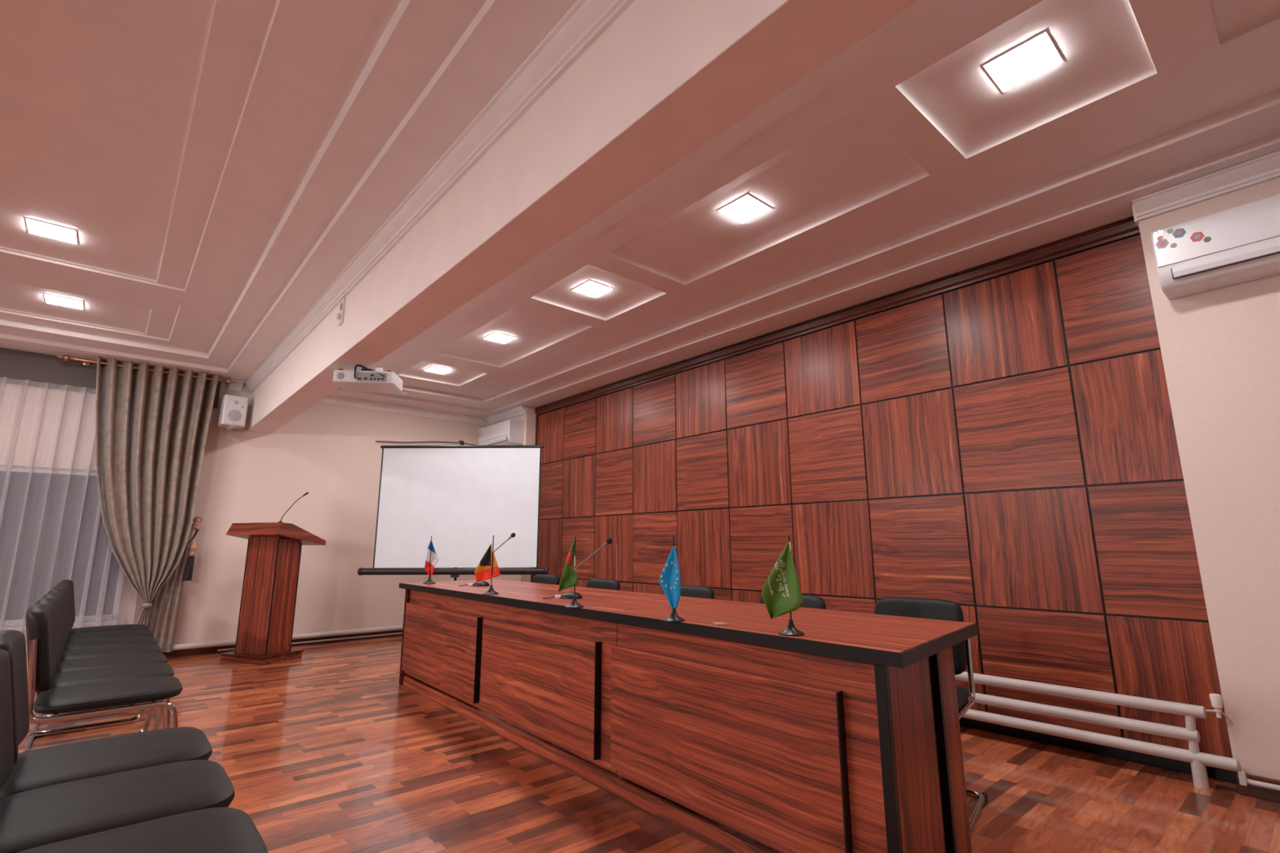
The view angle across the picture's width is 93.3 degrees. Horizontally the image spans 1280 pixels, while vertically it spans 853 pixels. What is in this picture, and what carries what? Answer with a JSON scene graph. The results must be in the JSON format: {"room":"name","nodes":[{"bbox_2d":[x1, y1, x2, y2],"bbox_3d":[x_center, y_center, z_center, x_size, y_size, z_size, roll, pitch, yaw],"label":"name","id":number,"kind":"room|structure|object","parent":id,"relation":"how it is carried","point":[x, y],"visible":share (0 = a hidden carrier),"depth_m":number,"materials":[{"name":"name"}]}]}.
{"room":"conference room","nodes":[
{"label":"conference room","id":0,"kind":"room"},
{"bbox_2d":[0,382,487,671],"bbox_3d":[-4.659,0.747,6.072,7.217,3.000,0.120,9,-15,-40],"label":"wall","id":1,"kind":"structure","parent":0,"point":[331,453],"depth_m":6.66,"materials":[{"name":"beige paint"}]},
{"bbox_2d":[0,465,124,631],"bbox_3d":[-5.649,1.013,5.072,2.180,1.405,0.155,9,-15,-40],"label":"window","id":2,"kind":"structure","parent":1,"relation":"in","point":[20,475],"depth_m":5.46,"materials":[{"name":"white glass"}]},
{"bbox_2d":[0,347,221,408],"bbox_3d":[-5.734,-0.558,5.268,3.430,0.303,0.033,9,-15,-40],"label":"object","id":3,"kind":"structure","parent":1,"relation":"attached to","point":[18,366],"depth_m":5.52,"materials":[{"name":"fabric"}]},
{"bbox_2d":[0,377,137,632],"bbox_3d":[-5.717,0.738,4.881,2.734,2.440,0.052,9,-15,-40],"label":"vertical blinds","id":4,"kind":"object","parent":3,"relation":"hanging from","point":[85,391],"visible":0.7,"depth_m":5.37,"materials":[{"name":"white fabric"}]},
{"bbox_2d":[56,355,236,384],"bbox_3d":[-4.795,-0.538,5.943,1.376,0.062,0.190,9,-15,-40],"label":"curtain rod","id":5,"kind":"object","parent":1,"relation":"attached to","point":[66,357],"visible":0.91,"depth_m":5.72,"materials":[{"name":"gold metal"}]},
{"bbox_2d":[95,355,218,653],"bbox_3d":[-4.706,0.734,5.671,0.938,2.730,0.211,9,-15,-40],"label":"velvet curtain","id":6,"kind":"object","parent":5,"relation":"hanging from","point":[149,489],"visible":0.98,"depth_m":5.74,"materials":[{"name":"beige fabric"}]},
{"bbox_2d":[182,516,201,581],"bbox_3d":[-4.423,1.206,5.975,0.085,0.620,0.172,6,-13,-29],"label":"tieback","id":7,"kind":"object","parent":1,"relation":"attached to","point":[188,574],"visible":1,"depth_m":5.91,"materials":[{"name":"beige fabric"}]},
{"bbox_2d":[217,394,248,430],"bbox_3d":[-4.261,-0.138,6.306,0.298,0.330,0.210,-11,-16,44],"label":"wall speaker","id":8,"kind":"object","parent":1,"relation":"attached to","point":[233,411],"visible":1,"depth_m":6.21,"materials":[{"name":"white plastic"}]},
{"bbox_2d":[227,380,243,391],"bbox_3d":[-4.329,-0.435,6.463,0.120,0.090,0.085,9,-15,-40],"label":"trim","id":9,"kind":"structure","parent":1,"relation":"attached to","point":[237,386],"depth_m":6.46,"materials":[{"name":"white paint"}]},
{"bbox_2d":[161,629,402,657],"bbox_3d":[-3.459,2.364,6.724,3.573,0.075,0.022,9,-15,-40],"label":"baseboard","id":10,"kind":"structure","parent":1,"relation":"attached to","point":[187,652],"depth_m":6.49,"materials":[{"name":"brown wood"}]},
{"bbox_2d":[172,625,403,651],"bbox_3d":[-3.368,2.334,6.753,3.200,0.109,0.106,9,-15,-40],"label":"pipe","id":11,"kind":"object","parent":1,"relation":"attached to","point":[309,635],"visible":0.48,"depth_m":6.59,"materials":[{"name":"white metal"}]},
{"bbox_2d":[333,364,403,392],"bbox_3d":[-1.902,-0.337,4.243,0.400,0.130,0.305,1,-11,-7],"label":"projector","id":12,"kind":"object","parent":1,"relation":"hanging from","point":[366,380],"visible":1,"depth_m":4.13,"materials":[{"name":"white plastic"}]},
{"bbox_2d":[337,372,344,379],"bbox_3d":[-2.029,-0.344,4.091,0.048,0.048,0.005,1,-11,-7],"label":"speaker grille","id":13,"kind":"object","parent":12,"relation":"attached to","point":[340,375],"depth_m":4.09,"materials":[{"name":"white plastic"}]},
{"bbox_2d":[318,394,488,425],"bbox_3d":[-3.067,-0.224,7.545,2.573,0.090,0.085,9,-15,-40],"label":"trim","id":14,"kind":"structure","parent":1,"relation":"attached to","point":[330,399],"depth_m":7.60,"materials":[{"name":"white paint"}]},
{"bbox_2d":[375,440,473,444],"bbox_3d":[-2.679,0.217,7.789,1.380,0.108,0.107,8,-14,-35],"label":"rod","id":15,"kind":"object","parent":1,"relation":"attached to","point":[375,441],"visible":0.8,"depth_m":7.71,"materials":[{"name":"black plastic"}]},
{"bbox_2d":[243,0,635,392],"bbox_3d":[-0.616,-1.229,2.471,0.085,0.090,11.100,9,-15,-40],"label":"trim","id":16,"kind":"structure","parent":1,"relation":"attached to","point":[585,21],"depth_m":2.57,"materials":[{"name":"white paint"}]},
{"bbox_2d":[247,0,919,433],"bbox_3d":[-0.497,-1.111,2.554,0.230,0.730,11.100,9,-15,-40],"label":"beam","id":17,"kind":"structure","parent":1,"relation":"attached to","point":[666,77],"depth_m":2.05,"materials":[{"name":"paint"}]},
{"bbox_2d":[336,297,345,325],"bbox_3d":[-2.011,-0.773,4.048,0.034,0.180,0.084,9,-15,-40],"label":"power socket","id":18,"kind":"object","parent":17,"relation":"attached to","point":[340,316],"visible":1,"depth_m":4.04,"materials":[{"name":"white plastic"}]},
{"bbox_2d":[487,406,536,582],"bbox_3d":[-1.709,1.089,7.834,0.174,3.000,1.060,9,-15,-40],"label":"wall","id":19,"kind":"structure","parent":0,"point":[529,418],"depth_m":7.61,"materials":[{"name":"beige paint"}]},
{"bbox_2d":[478,418,524,444],"bbox_3d":[-1.819,0.123,7.847,0.215,0.300,0.820,9,-15,-40],"label":"air conditioner","id":20,"kind":"object","parent":19,"relation":"attached to","point":[509,432],"visible":0.9,"depth_m":7.61,"materials":[{"name":"white plastic"}]},
{"bbox_2d":[484,404,527,424],"bbox_3d":[-1.776,-0.147,7.952,0.085,0.090,0.960,9,-15,-40],"label":"trim","id":21,"kind":"structure","parent":19,"relation":"attached to","point":[520,410],"depth_m":7.90,"materials":[{"name":"white paint"}]},
{"bbox_2d":[0,0,1279,417],"bbox_3d":[-0.970,-1.391,2.188,7.017,0.120,11.100,9,-15,-40],"label":"ceiling","id":22,"kind":"structure","parent":0,"point":[215,166],"depth_m":2.94,"materials":[{"name":"paint"}]},
{"bbox_2d":[25,217,77,244],"bbox_3d":[-3.509,-1.164,3.605,0.216,0.008,0.216,9,-15,-40],"label":"recessed light","id":23,"kind":"object","parent":22,"relation":"in","point":[35,227],"visible":1,"depth_m":3.60,"materials":[{"name":"white plastic"}]},
{"bbox_2d":[44,293,83,309],"bbox_3d":[-4.426,-0.958,4.642,0.216,0.008,0.216,9,-15,-40],"label":"recessed light","id":24,"kind":"object","parent":22,"relation":"in","point":[51,299],"visible":1,"depth_m":4.63,"materials":[{"name":"white plastic"}]},
{"bbox_2d":[400,391,408,395],"bbox_3d":[-2.763,-0.388,7.066,0.100,0.026,0.100,9,-15,-40],"label":"ceiling detector","id":25,"kind":"object","parent":22,"relation":"attached to","point":[403,393],"visible":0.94,"depth_m":7.04,"materials":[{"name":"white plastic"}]},
{"bbox_2d":[424,365,452,373],"bbox_3d":[-2.161,-0.603,6.468,0.216,0.008,0.216,9,-15,-40],"label":"recessed light","id":26,"kind":"object","parent":22,"relation":"in","point":[432,369],"visible":1,"depth_m":6.45,"materials":[{"name":"white plastic"}]},
{"bbox_2d":[483,332,515,343],"bbox_3d":[-1.272,-0.801,5.471,0.216,0.008,0.216,9,-15,-40],"label":"recessed light","id":27,"kind":"object","parent":22,"relation":"in","point":[495,336],"visible":1,"depth_m":5.46,"materials":[{"name":"white plastic"}]},
{"bbox_2d":[572,280,613,297],"bbox_3d":[-0.348,-1.007,4.433,0.216,0.008,0.216,9,-15,-40],"label":"recessed light","id":28,"kind":"object","parent":22,"relation":"in","point":[591,288],"visible":1,"depth_m":4.42,"materials":[{"name":"white plastic"}]},
{"bbox_2d":[717,193,772,223],"bbox_3d":[0.587,-1.216,3.385,0.216,0.008,0.216,9,-15,-40],"label":"recessed light","id":29,"kind":"object","parent":22,"relation":"in","point":[747,207],"visible":1,"depth_m":3.37,"materials":[{"name":"white plastic"}]},
{"bbox_2d":[982,31,1063,92],"bbox_3d":[1.498,-1.419,2.362,0.216,0.008,0.216,9,-15,-40],"label":"recessed light","id":30,"kind":"object","parent":22,"relation":"in","point":[1037,55],"visible":1,"depth_m":2.35,"materials":[{"name":"white plastic"}]},
{"bbox_2d":[17,635,1279,852],"bbox_3d":[-0.964,1.444,1.630,7.217,0.100,11.300,9,-15,-40],"label":"floor","id":31,"kind":"structure","parent":0,"point":[324,749],"depth_m":2.70,"materials":[{"name":"laminate"}]},
{"bbox_2d":[23,588,161,752],"bbox_3d":[-3.094,1.343,3.462,0.540,0.816,0.420,9,-15,-40],"label":"chair","id":32,"kind":"object","parent":31,"relation":"on","point":[146,647],"visible":0.34,"depth_m":3.46,"materials":[{"name":"black leather"}]},
{"bbox_2d":[31,585,156,733],"bbox_3d":[-3.371,1.404,3.772,0.540,0.816,0.420,9,-15,-40],"label":"chair","id":33,"kind":"object","parent":31,"relation":"on","point":[140,639],"visible":0.3,"depth_m":3.73,"materials":[{"name":"black leather"}]},
{"bbox_2d":[36,582,152,717],"bbox_3d":[-3.647,1.466,4.082,0.540,0.816,0.420,9,-15,-40],"label":"chair","id":34,"kind":"object","parent":31,"relation":"on","point":[100,635],"visible":0.31,"depth_m":4.05,"materials":[{"name":"black leather"}]},
{"bbox_2d":[26,604,182,728],"bbox_3d":[-2.265,1.158,2.531,0.540,0.816,0.420,9,-15,-40],"label":"chair","id":35,"kind":"object","parent":31,"relation":"on","point":[40,634],"visible":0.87,"depth_m":2.40,"materials":[{"name":"black leather"}]},
{"bbox_2d":[35,597,173,729],"bbox_3d":[-2.542,1.219,2.842,0.540,0.816,0.420,9,-15,-40],"label":"chair","id":36,"kind":"object","parent":31,"relation":"on","point":[141,670],"visible":0.39,"depth_m":2.83,"materials":[{"name":"black leather"}]},
{"bbox_2d":[59,579,149,635],"bbox_3d":[-3.923,1.528,4.393,0.540,0.816,0.420,9,-15,-40],"label":"chair","id":37,"kind":"object","parent":31,"relation":"on","point":[122,627],"visible":0.16,"depth_m":4.38,"materials":[{"name":"black leather"}]},
{"bbox_2d":[42,592,167,732],"bbox_3d":[-2.818,1.281,3.152,0.540,0.816,0.420,9,-15,-40],"label":"chair","id":38,"kind":"object","parent":31,"relation":"on","point":[97,662],"visible":0.3,"depth_m":3.14,"materials":[{"name":"black leather"}]},
{"bbox_2d":[0,630,212,799],"bbox_3d":[-1.571,0.999,1.733,0.540,0.816,0.420,9,-15,-40],"label":"chair","id":39,"kind":"object","parent":31,"relation":"on","point":[77,761],"visible":0.62,"depth_m":1.71,"materials":[{"name":"black leather"}]},
{"bbox_2d":[0,648,235,852],"bbox_3d":[-1.294,0.937,1.423,0.540,0.816,0.420,9,-15,-40],"label":"chair","id":40,"kind":"object","parent":31,"relation":"on","point":[51,814],"visible":0.78,"depth_m":1.41,"materials":[{"name":"black leather"}]},
{"bbox_2d":[15,807,267,852],"bbox_3d":[-1.018,0.875,1.112,0.540,0.816,0.420,9,-15,-40],"label":"chair","id":41,"kind":"object","parent":31,"relation":"on","point":[215,829],"visible":1,"depth_m":1.23,"materials":[{"name":"black leather"}]},
{"bbox_2d":[218,522,325,664],"bbox_3d":[-3.579,1.585,5.863,0.657,1.270,0.578,-4,-12,19],"label":"lectern","id":42,"kind":"object","parent":31,"relation":"on","point":[265,624],"visible":1,"depth_m":5.71,"materials":[{"name":"brown wood"}]},
{"bbox_2d":[278,492,308,522],"bbox_3d":[-3.337,0.775,5.820,0.230,0.298,0.035,8,-14,-36],"label":"gooseneck microphone","id":43,"kind":"object","parent":42,"relation":"on","point":[306,493],"visible":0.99,"depth_m":5.81,"materials":[{"name":"black metal"}]},
{"bbox_2d":[357,440,548,580],"bbox_3d":[-1.899,1.228,6.337,1.920,2.138,0.617,0,-11,0],"label":"projection screen","id":44,"kind":"object","parent":31,"relation":"on","point":[461,496],"visible":0.87,"depth_m":6.25,"materials":[{"name":"fabric"}]},
{"bbox_2d":[532,574,559,585],"bbox_3d":[-0.989,1.664,5.071,0.540,0.800,0.420,9,-15,-40],"label":"chair","id":45,"kind":"object","parent":31,"relation":"on","point":[542,579],"visible":0.16,"depth_m":5.26,"materials":[{"name":"black leather"}]},
{"bbox_2d":[586,578,620,590],"bbox_3d":[-0.449,1.526,4.375,0.540,0.800,0.420,9,-15,-40],"label":"chair","id":46,"kind":"object","parent":31,"relation":"on","point":[604,584],"visible":0.12,"depth_m":4.56,"materials":[{"name":"black leather"}]},
{"bbox_2d":[399,579,978,852],"bbox_3d":[-0.281,1.360,3.433,0.838,0.760,4.192,9,-14,-38],"label":"desk","id":47,"kind":"object","parent":31,"relation":"on","point":[843,735],"visible":0.98,"depth_m":2.20,"materials":[{"name":"brown wood"}]},
{"bbox_2d":[422,535,439,583],"bbox_3d":[-1.656,1.052,4.783,0.100,0.371,0.100,9,-15,-40],"label":"table flag","id":48,"kind":"object","parent":47,"relation":"on","point":[432,558],"visible":1,"depth_m":4.77,"materials":[{"name":"multicoloured fabric"}]},
{"bbox_2d":[474,534,500,595],"bbox_3d":[-0.931,0.849,3.717,0.142,0.356,0.096,9,-15,-40],"label":"table flag","id":49,"kind":"object","parent":47,"relation":"on","point":[487,568],"visible":1,"depth_m":3.73,"materials":[{"name":"multicoloured fabric"}]},
{"bbox_2d":[458,533,515,586],"bbox_3d":[-1.132,0.986,4.494,0.388,0.387,0.100,1,-11,-6],"label":"desk microphone","id":50,"kind":"object","parent":47,"relation":"on","point":[513,535],"visible":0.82,"depth_m":4.43,"materials":[{"name":"black metal"}]},
{"bbox_2d":[558,537,583,608],"bbox_3d":[-0.328,0.705,2.936,0.118,0.334,0.089,-5,-12,25],"label":"table flag","id":51,"kind":"object","parent":47,"relation":"on","point":[569,578],"visible":1,"depth_m":2.93,"materials":[{"name":"green fabric"}]},
{"bbox_2d":[542,537,613,599],"bbox_3d":[-0.348,0.798,3.413,0.380,0.335,0.101,-1,-11,3],"label":"desk microphone","id":52,"kind":"object","parent":47,"relation":"on","point":[567,595],"visible":0.84,"depth_m":3.37,"materials":[{"name":"black metal"}]},
{"bbox_2d":[658,536,684,622],"bbox_3d":[0.133,0.602,2.403,0.088,0.328,0.088,-8,-14,35],"label":"table flag","id":53,"kind":"object","parent":47,"relation":"on","point":[669,580],"visible":1,"depth_m":2.39,"materials":[{"name":"blue fabric"}]},
{"bbox_2d":[711,622,728,625],"bbox_3d":[0.300,0.741,2.270,0.044,0.002,0.068,2,-11,-11],"label":"plate","id":54,"kind":"object","parent":47,"relation":"on","point":[714,623],"visible":1,"depth_m":2.27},
{"bbox_2d":[761,535,804,635],"bbox_3d":[0.483,0.529,2.026,0.128,0.324,0.086,5,-12,-25],"label":"table flag","id":55,"kind":"object","parent":47,"relation":"on","point":[781,594],"visible":1,"depth_m":2.03,"materials":[{"name":"green fabric"}]},
{"bbox_2d":[680,585,714,599],"bbox_3d":[0.153,1.368,3.580,0.540,0.800,0.420,10,-15,-42],"label":"chair","id":56,"kind":"object","parent":31,"relation":"on","point":[692,591],"visible":0.08,"depth_m":3.74,"materials":[{"name":"black leather"}]},
{"bbox_2d":[760,594,826,609],"bbox_3d":[0.632,1.238,2.924,0.540,0.800,0.420,11,-15,-43],"label":"chair","id":57,"kind":"object","parent":31,"relation":"on","point":[809,601],"visible":0.06,"depth_m":3.05,"materials":[{"name":"black leather"}]},
{"bbox_2d":[874,597,987,833],"bbox_3d":[1.152,1.161,2.556,0.420,0.806,0.540,-8,-14,36],"label":"chair","id":58,"kind":"object","parent":31,"relation":"on","point":[925,608],"visible":0.38,"depth_m":2.68,"materials":[{"name":"black leather"}]},
{"bbox_2d":[955,671,1239,789],"bbox_3d":[0.910,1.746,4.473,0.060,0.401,5.059,9,-15,-40],"label":"radiator","id":59,"kind":"object","parent":31,"relation":"on","point":[1198,761],"visible":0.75,"depth_m":2.91,"materials":[{"name":"white metal"}]},
{"bbox_2d":[1137,177,1279,780],"bbox_3d":[3.945,-0.173,1.488,0.174,3.000,3.955,9,-15,-40],"label":"wall","id":60,"kind":"structure","parent":0,"point":[1220,347],"depth_m":2.73,"materials":[{"name":"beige paint"}]},
{"bbox_2d":[1131,204,1139,229],"bbox_3d":[2.626,-1.093,3.182,0.184,0.095,0.012,9,-15,-40],"label":"trim","id":61,"kind":"structure","parent":60,"relation":"attached to","point":[1133,209],"depth_m":3.12,"materials":[{"name":"white paint"}]},
{"bbox_2d":[1131,149,1279,221],"bbox_3d":[3.845,-1.401,1.643,0.085,0.090,3.955,9,-15,-40],"label":"trim","id":62,"kind":"structure","parent":60,"relation":"attached to","point":[1265,167],"depth_m":2.89,"materials":[{"name":"white paint"}]},
{"bbox_2d":[1151,194,1279,299],"bbox_3d":[2.812,-0.846,2.637,0.216,0.300,0.845,9,-15,-40],"label":"air conditioner","id":63,"kind":"object","parent":60,"relation":"attached to","point":[1240,244],"visible":1,"depth_m":2.73,"materials":[{"name":"white plastic"}]},
{"bbox_2d":[1235,771,1279,802],"bbox_3d":[3.874,1.245,1.143,0.022,0.085,3.955,9,-15,-40],"label":"baseboard","id":64,"kind":"structure","parent":60,"relation":"attached to","point":[1250,790],"depth_m":2.54,"materials":[{"name":"brown wood"}]},
{"bbox_2d":[1237,769,1279,791],"bbox_3d":[3.631,1.268,1.413,0.068,0.055,3.221,9,-15,-40],"label":"pipe","id":65,"kind":"object","parent":60,"relation":"attached to","point":[1244,780],"visible":0.98,"depth_m":2.54,"materials":[{"name":"white metal"}]},
{"bbox_3d":[1.705,0.370,4.221,0.120,3.000,11.100,9,-15,-40],"label":"wall","id":66,"kind":"structure","parent":0,"visible":0},
{"bbox_2d":[530,216,1232,758],"bbox_3d":[0.684,0.680,5.211,0.058,2.779,6.084,9,-15,-40],"label":"panelling","id":67,"kind":"object","parent":66,"relation":"attached to","point":[996,440],"visible":0.77,"depth_m":3.80,"materials":[{"name":"brown wood"}]},
{"bbox_2d":[959,717,1236,783],"bbox_3d":[0.690,2.002,4.953,0.032,0.085,6.085,9,-15,-40],"label":"baseboard","id":68,"kind":"structure","parent":66,"relation":"attached to","point":[1151,760],"depth_m":3.08,"materials":[{"name":"brown wood"}]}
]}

